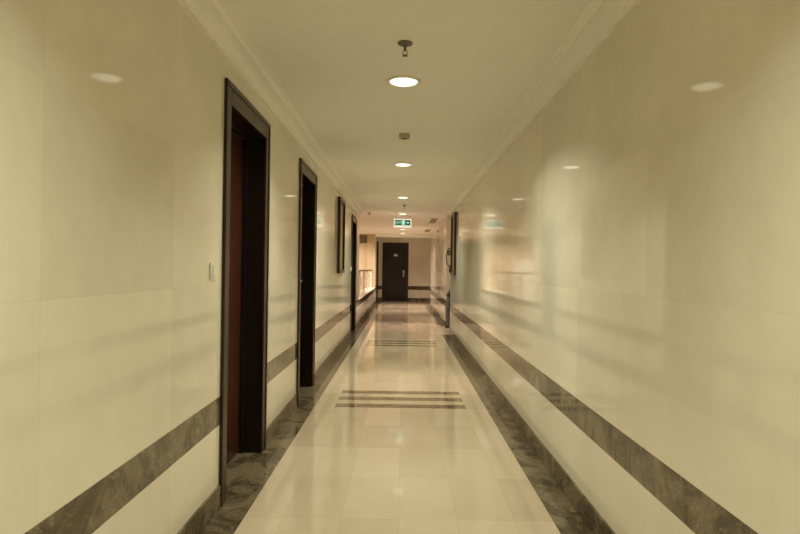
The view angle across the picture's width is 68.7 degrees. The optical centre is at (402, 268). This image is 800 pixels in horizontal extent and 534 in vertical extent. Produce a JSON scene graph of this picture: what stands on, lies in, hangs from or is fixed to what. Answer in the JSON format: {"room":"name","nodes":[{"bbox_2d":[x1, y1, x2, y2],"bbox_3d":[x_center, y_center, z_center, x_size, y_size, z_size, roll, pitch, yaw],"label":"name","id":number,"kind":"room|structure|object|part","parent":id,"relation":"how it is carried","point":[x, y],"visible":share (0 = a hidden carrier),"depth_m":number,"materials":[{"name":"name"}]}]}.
{"room":"hotel corridor","nodes":[
{"label":"hotel corridor","id":0,"kind":"room"},
{"bbox_2d":[0,0,377,533],"bbox_3d":[-3.810,1.690,8.600,5.630,5.910,29.200,1,0,0],"label":"wall","id":1,"kind":"structure","parent":0,"point":[112,111],"depth_m":2.03,"materials":[{"name":"beige stone"}]},
{"bbox_2d":[209,263,215,279],"bbox_3d":[-0.963,0.016,2.980,0.014,0.086,0.086,1,0,0],"label":"light switch","id":2,"kind":"object","parent":1,"relation":"attached to","point":[212,267],"visible":1,"depth_m":2.96,"materials":[{"name":"white plastic"}]},
{"bbox_2d":[219,78,270,506],"bbox_3d":[-1.063,0.130,3.655,0.218,2.310,1.030,1,0,0],"label":"door","id":3,"kind":"structure","parent":1,"relation":"in","point":[247,134],"depth_m":4.06,"materials":[{"name":"brown wood"}]},
{"bbox_2d":[178,0,364,214],"bbox_3d":[-0.883,-1.181,3.300,0.140,0.084,18.600,1,0,0],"label":"trim","id":4,"kind":"structure","parent":1,"relation":"attached to","point":[217,20],"depth_m":3.57,"materials":[{"name":"beige paint"}]},
{"bbox_2d":[177,299,376,533],"bbox_3d":[-0.982,1.223,8.050,0.012,0.126,28.100,1,0,0],"label":"baseboard","id":5,"kind":"structure","parent":1,"relation":"attached to","point":[204,514],"depth_m":4.26,"materials":[{"name":"brown stone"}]},
{"bbox_2d":[296,158,317,406],"bbox_3d":[-1.063,0.130,5.945,0.218,2.310,1.030,1,0,0],"label":"door","id":6,"kind":"structure","parent":1,"relation":"in","point":[307,240],"depth_m":6.36,"materials":[{"name":"brown wood"}]},
{"bbox_2d":[337,196,345,272],"bbox_3d":[-0.942,-0.494,9.020,0.042,1.140,0.740,1,0,0],"label":"framed picture","id":7,"kind":"object","parent":1,"relation":"attached to","point":[341,203],"visible":1,"depth_m":9.05,"materials":[{"name":"brown wood"}]},
{"bbox_2d":[350,214,356,330],"bbox_3d":[-1.063,0.130,11.575,0.218,2.310,1.030,1,0,0],"label":"door","id":8,"kind":"structure","parent":1,"relation":"in","point":[354,219],"depth_m":11.99,"materials":[{"name":"brown wood"}]},
{"bbox_2d":[359,236,366,242],"bbox_3d":[-1.455,-1.041,20.992,0.340,0.260,0.015,1,0,0],"label":"air vent","id":9,"kind":"object","parent":1,"relation":"in","point":[362,237],"visible":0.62,"depth_m":20.99,"materials":[{"name":"brown metal"}]},
{"bbox_2d":[358,287,374,299],"bbox_3d":[-1.124,0.696,16.950,0.312,0.025,7.896,1,0,0],"label":"trim","id":10,"kind":"structure","parent":1,"relation":"on","point":[366,292],"depth_m":16.48,"materials":[{"name":"stone"}]},
{"bbox_2d":[358,270,371,294],"bbox_3d":[-1.115,0.366,16.950,0.072,0.635,7.890,1,0,0],"label":"balustrade","id":11,"kind":"object","parent":10,"relation":"on","point":[368,275],"visible":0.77,"depth_m":16.83,"materials":[{"name":"white metal"}]},
{"bbox_3d":[-1.116,0.384,16.850,0.072,0.600,0.072,1,0,0],"label":"post","id":12,"kind":"part","parent":11,"relation":"part of","materials":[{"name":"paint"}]},
{"bbox_2d":[376,241,378,300],"bbox_3d":[-1.063,0.130,22.600,0.218,2.310,1.000,1,0,0],"label":"door","id":13,"kind":"structure","parent":1,"relation":"in","point":[377,241],"depth_m":23.00,"materials":[{"name":"brown wood"}]},
{"bbox_2d":[201,300,591,533],"bbox_3d":[1.454,1.421,8.625,5.450,0.200,29.650,1,0,0],"label":"floor","id":14,"kind":"structure","parent":0,"point":[400,433],"depth_m":3.99,"materials":[{"name":"tile"}]},
{"bbox_2d":[378,237,430,297],"bbox_3d":[0.974,0.059,23.325,4.450,2.510,0.250,1,0,0],"label":"wall","id":15,"kind":"structure","parent":0,"point":[419,265],"depth_m":23.20,"materials":[{"name":"beige paint"}]},
{"bbox_2d":[382,242,408,300],"bbox_3d":[-0.285,0.141,23.291,1.035,2.310,0.218,1,0,0],"label":"door","id":16,"kind":"structure","parent":15,"relation":"in","point":[395,257],"depth_m":23.35,"materials":[{"name":"brown wood"}]},
{"bbox_2d":[376,234,430,237],"bbox_3d":[0.182,-1.153,20.850,2.270,0.110,0.200,1,0,0],"label":"trim","id":17,"kind":"structure","parent":15,"relation":"attached to","point":[377,235],"depth_m":20.75,"materials":[{"name":"beige paint"}]},
{"bbox_2d":[378,297,429,300],"bbox_3d":[1.097,1.253,23.194,4.170,0.126,0.012,1,0,0],"label":"baseboard","id":18,"kind":"structure","parent":15,"relation":"attached to","point":[379,298],"depth_m":23.18,"materials":[{"name":"brown stone"}]},
{"bbox_2d":[225,0,591,237],"bbox_3d":[-1.031,-1.300,8.625,10.700,0.150,29.650,1,0,0],"label":"ceiling","id":19,"kind":"structure","parent":0,"point":[475,61],"depth_m":3.68,"materials":[{"name":"beige paint"}]},
{"bbox_2d":[394,212,411,227],"bbox_3d":[0.003,-1.043,12.619,0.384,0.335,0.051,1,0,0],"label":"exit sign","id":20,"kind":"object","parent":19,"relation":"hanging from","point":[398,223],"visible":1,"depth_m":12.60,"materials":[{"name":"white plastic"}]},
{"bbox_2d":[386,75,420,87],"bbox_3d":[0.007,-1.200,3.780,0.228,0.021,0.228,1,0,0],"label":"recessed light","id":21,"kind":"object","parent":19,"relation":"in","point":[403,81],"visible":1,"depth_m":3.74,"materials":[{"name":"white"}]},
{"bbox_2d":[390,78,416,86],"bbox_3d":[0.007,-1.200,3.780,0.177,0.021,0.177,1,0,0],"label":"diffuser","id":22,"kind":"object","parent":21,"relation":"attached to","point":[396,82],"depth_m":3.75,"materials":[{"name":"white plastic"}]},
{"bbox_2d":[394,162,412,166],"bbox_3d":[0.007,-1.200,6.800,0.228,0.021,0.228,1,0,0],"label":"recessed light","id":23,"kind":"object","parent":19,"relation":"in","point":[402,164],"visible":1,"depth_m":6.74,"materials":[{"name":"white"}]},
{"bbox_2d":[396,164,409,166],"bbox_3d":[0.007,-1.200,6.800,0.177,0.021,0.177,1,0,0],"label":"diffuser","id":24,"kind":"object","parent":23,"relation":"attached to","point":[402,165],"depth_m":6.78,"materials":[{"name":"white plastic"}]},
{"bbox_2d":[399,133,409,139],"bbox_3d":[0.017,-1.185,5.280,0.096,0.050,0.096,1,0,0],"label":"smoke detector","id":25,"kind":"object","parent":19,"relation":"attached to","point":[404,136],"visible":1,"depth_m":5.23,"materials":[{"name":"grey plastic"}]},
{"bbox_2d":[398,40,412,56],"bbox_3d":[0.014,-1.174,3.140,0.082,0.071,0.082,1,0,0],"label":"sprinkler head","id":26,"kind":"object","parent":19,"relation":"attached to","point":[403,43],"visible":1,"depth_m":3.13},
{"bbox_2d":[430,215,450,320],"bbox_3d":[2.584,0.083,16.550,3.230,2.510,6.900,1,0,0],"label":"wall","id":27,"kind":"structure","parent":0,"point":[441,235],"depth_m":14.77,"materials":[{"name":"beige stone"}]},
{"bbox_2d":[430,303,444,326],"bbox_3d":[2.561,1.274,16.544,3.242,0.126,6.912,1,0,0],"label":"baseboard","id":28,"kind":"structure","parent":27,"relation":"attached to","point":[440,318],"depth_m":15.28,"materials":[{"name":"brown stone"}]},
{"bbox_2d":[446,248,450,272],"bbox_3d":[1.052,-0.175,13.065,0.171,0.561,0.071,1,0,0],"label":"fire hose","id":29,"kind":"object","parent":27,"relation":"attached to","point":[448,252],"visible":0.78,"depth_m":13.05,"materials":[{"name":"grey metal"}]},
{"bbox_2d":[450,0,799,533],"bbox_3d":[1.109,0.061,2.900,0.280,2.510,17.800,1,0,0],"label":"wall","id":30,"kind":"structure","parent":0,"point":[627,278],"depth_m":2.21,"materials":[{"name":"beige stone"}]},
{"bbox_2d":[450,212,456,275],"bbox_3d":[0.956,-0.446,10.980,0.042,1.160,0.740,1,0,0],"label":"framed picture","id":31,"kind":"object","parent":30,"relation":"attached to","point":[454,215],"visible":1,"depth_m":11.04,"materials":[{"name":"brown wood"}]},
{"bbox_2d":[449,327,614,533],"bbox_3d":[1.061,1.252,2.906,0.242,0.126,17.812,1,0,0],"label":"baseboard","id":32,"kind":"structure","parent":30,"relation":"attached to","point":[593,520],"depth_m":3.77,"materials":[{"name":"brown stone"}]},
{"bbox_2d":[445,0,639,212],"bbox_3d":[0.917,-1.155,2.900,0.140,0.084,17.800,1,0,0],"label":"trim","id":33,"kind":"structure","parent":30,"relation":"attached to","point":[600,18],"depth_m":3.49,"materials":[{"name":"beige paint"}]}
]}

